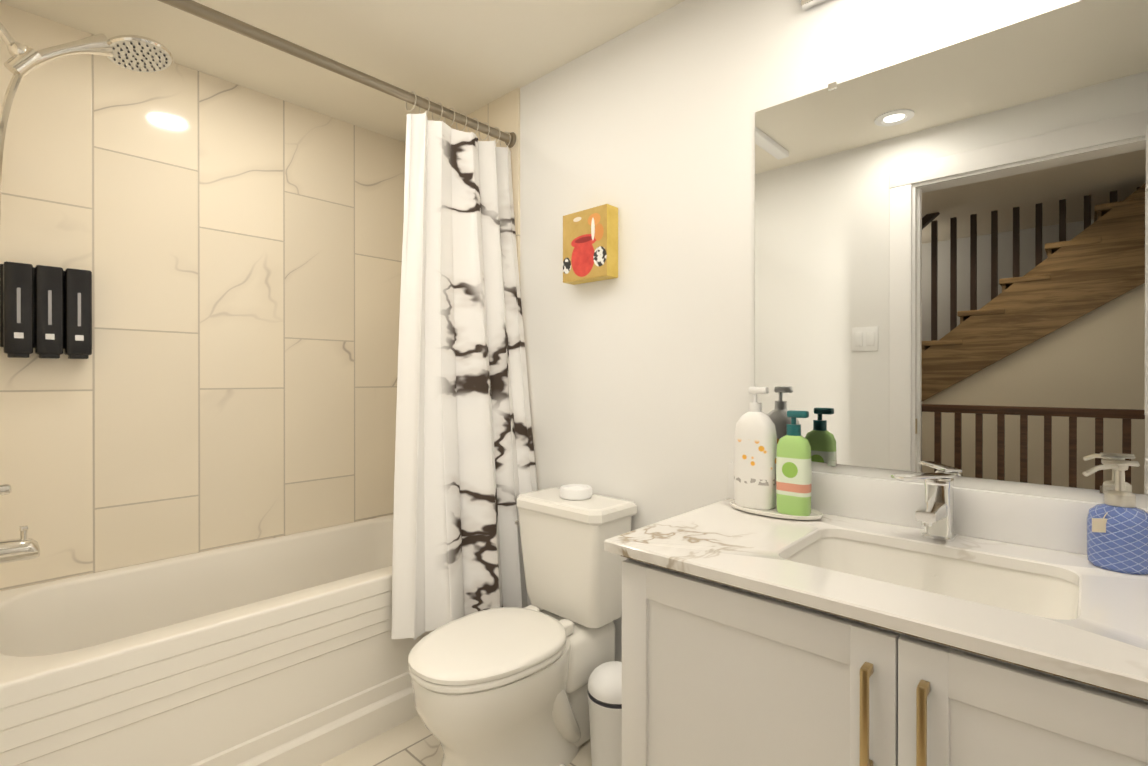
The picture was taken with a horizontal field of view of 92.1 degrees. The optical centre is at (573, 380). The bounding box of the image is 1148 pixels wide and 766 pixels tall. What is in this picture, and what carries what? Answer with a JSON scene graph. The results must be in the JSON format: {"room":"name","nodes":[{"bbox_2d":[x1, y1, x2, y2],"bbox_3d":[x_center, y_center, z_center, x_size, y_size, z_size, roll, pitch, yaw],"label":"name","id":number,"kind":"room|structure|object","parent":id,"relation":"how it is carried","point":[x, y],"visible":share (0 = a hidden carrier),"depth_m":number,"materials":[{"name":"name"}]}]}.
{"room":"bathroom","nodes":[
{"label":"bathroom","id":0,"kind":"room"},
{"bbox_2d":[0,2,405,590],"bbox_3d":[-1.334,-0.004,2.181,0.120,2.273,1.740,0,0,43],"label":"wall","id":1,"kind":"structure","parent":0,"point":[236,251],"depth_m":2.02,"materials":[{"name":"tile"}]},
{"bbox_2d":[0,261,91,358],"bbox_3d":[-1.630,-0.210,1.716,0.076,0.282,0.210,0,0,43],"label":"soap dispenser","id":2,"kind":"object","parent":1,"relation":"attached to","point":[45,311],"visible":1,"depth_m":1.69,"materials":[{"name":"black plastic"}]},
{"bbox_2d":[0,0,684,142],"bbox_3d":[-1.102,-1.183,-0.137,5.365,0.100,4.820,0,0,43],"label":"ceiling","id":3,"kind":"structure","parent":0,"point":[466,57],"depth_m":1.85,"materials":[{"name":"white paint"}]},
{"bbox_2d":[318,715,591,765],"bbox_3d":[-0.276,1.186,1.204,3.005,0.100,1.740,0,0,43],"label":"floor","id":4,"kind":"structure","parent":0,"point":[414,741],"depth_m":1.69,"materials":[{"name":"tile"}]},
{"bbox_2d":[0,515,433,765],"bbox_3d":[-1.016,0.884,1.889,0.739,0.500,1.474,0,0,43],"label":"bathtub","id":5,"kind":"object","parent":4,"relation":"on","point":[286,650],"visible":0.71,"depth_m":1.61,"materials":[{"name":"white ceramic"}]},
{"bbox_2d":[408,487,636,765],"bbox_3d":[-0.166,0.759,1.642,0.386,0.750,0.680,0,0,43],"label":"toilet","id":6,"kind":"object","parent":4,"relation":"on","point":[504,686],"visible":1,"depth_m":1.60,"materials":[{"name":"white ceramic"}]},
{"bbox_2d":[560,484,591,499],"bbox_3d":[0.006,0.366,1.819,0.108,0.034,0.108,0,0,43],"label":"button","id":7,"kind":"object","parent":6,"relation":"on","point":[575,492],"visible":1,"depth_m":1.78,"materials":[{"name":"white plastic"}]},
{"bbox_2d":[587,661,621,765],"bbox_3d":[0.121,0.981,1.606,0.164,0.307,0.164,0,0,43],"label":"trash bin","id":8,"kind":"object","parent":4,"relation":"on","point":[604,693],"visible":0.54,"depth_m":1.54,"materials":[{"name":"white plastic"}]},
{"bbox_2d":[604,462,1147,765],"bbox_3d":[0.630,0.684,0.997,1.044,0.905,0.565,0,0,43],"label":"bathroom vanity","id":9,"kind":"object","parent":4,"relation":"on","point":[861,622],"visible":1,"depth_m":0.94,"materials":[{"name":"white paint"}]},
{"bbox_2d":[730,500,823,519],"bbox_3d":[0.501,0.323,1.382,0.232,0.013,0.132,0,0,43],"label":"soap tray","id":10,"kind":"object","parent":9,"relation":"on","point":[813,515],"visible":0.58,"depth_m":1.33,"materials":[{"name":"white ceramic"}]},
{"bbox_2d":[734,387,776,509],"bbox_3d":[0.465,0.169,1.419,0.106,0.306,0.065,0,0,43],"label":"bottle","id":11,"kind":"object","parent":10,"relation":"on","point":[755,442],"visible":0.94,"depth_m":1.39,"materials":[{"name":"white plastic"}]},
{"bbox_2d":[776,410,811,515],"bbox_3d":[0.533,0.197,1.343,0.080,0.250,0.048,0,0,43],"label":"bottle","id":12,"kind":"object","parent":10,"relation":"on","point":[793,475],"visible":0.98,"depth_m":1.32,"materials":[{"name":"green plastic"}]},
{"bbox_2d":[891,472,955,541],"bbox_3d":[0.719,0.264,1.146,0.102,0.133,0.165,0,0,43],"label":"faucet","id":13,"kind":"object","parent":9,"relation":"on","point":[934,513],"visible":1,"depth_m":1.14,"materials":[{"name":"silver metal"}]},
{"bbox_2d":[1083,459,1147,574],"bbox_3d":[0.956,0.236,0.972,0.092,0.189,0.111,0,0,43],"label":"soap pump","id":14,"kind":"object","parent":9,"relation":"on","point":[1117,530],"visible":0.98,"depth_m":0.96,"materials":[{"name":"blue glass"}]},
{"bbox_2d":[520,0,1147,661],"bbox_3d":[0.318,-0.003,1.754,2.885,2.273,0.120,0,0,43],"label":"wall","id":15,"kind":"structure","parent":0,"point":[640,374],"depth_m":1.69,"materials":[{"name":"white paint"}]},
{"bbox_2d":[448,88,519,282],"bbox_3d":[-0.499,-0.005,2.422,0.778,2.273,0.010,0,0,43],"label":"wall tiles","id":16,"kind":"structure","parent":15,"relation":"attached to","point":[502,113],"depth_m":2.18,"materials":[{"name":"beige tile"}]},
{"bbox_2d":[563,204,617,284],"bbox_3d":[0.053,-0.456,1.875,0.200,0.233,0.060,0,0,43],"label":"picture","id":17,"kind":"object","parent":15,"relation":"attached to","point":[590,244],"visible":1,"depth_m":1.83},
{"bbox_2d":[801,0,827,9],"bbox_3d":[0.769,-1.074,1.145,0.630,0.260,0.156,0,0,43],"label":"sconce","id":18,"kind":"object","parent":15,"relation":"attached to","point":[807,4],"visible":1,"depth_m":1.39,"materials":[{"name":"silver metal"}]},
{"bbox_2d":[755,0,1147,494],"bbox_3d":[0.819,-0.261,1.201,0.890,0.945,0.008,0,0,43],"label":"mirror","id":19,"kind":"object","parent":15,"relation":"attached to","point":[951,259],"visible":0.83,"depth_m":1.18,"materials":[{"name":"clear glass"}]},
{"bbox_3d":[-0.826,0.001,0.606,2.765,2.273,0.120,0,0,43],"label":"wall","id":20,"kind":"structure","parent":0,"visible":0},
{"bbox_3d":[-1.511,-0.001,1.329,0.778,2.273,0.010,0,0,43],"label":"wall tiles","id":21,"kind":"structure","parent":20,"relation":"attached to","visible":0},
{"bbox_2d":[0,484,39,563],"bbox_3d":[-1.460,0.301,1.398,0.170,0.332,0.158,0,0,43],"label":"tub spout","id":22,"kind":"object","parent":21,"relation":"attached to","point":[23,547],"visible":1,"depth_m":1.41,"materials":[{"name":"silver metal"}]},
{"bbox_2d":[0,23,172,218],"bbox_3d":[-1.339,-0.320,1.483,0.175,1.314,0.449,0,0,36],"label":"shower head","id":23,"kind":"object","parent":21,"relation":"attached to","point":[137,53],"visible":1,"depth_m":1.50},
{"bbox_2d":[158,0,515,147],"bbox_3d":[-0.749,-0.946,1.636,0.060,0.060,1.478,0,0,43],"label":"rail","id":24,"kind":"object","parent":21,"relation":"attached to","point":[199,10],"visible":0.85,"depth_m":1.63,"materials":[{"name":"silver metal"}]},
{"bbox_2d":[391,91,537,639],"bbox_3d":[-0.358,-0.072,1.916,0.262,1.792,0.533,0,0,43],"label":"shower curtain","id":25,"kind":"object","parent":24,"relation":"hanging from","point":[465,475],"visible":0.92,"depth_m":1.93,"materials":[{"name":"fabric"}]}
]}

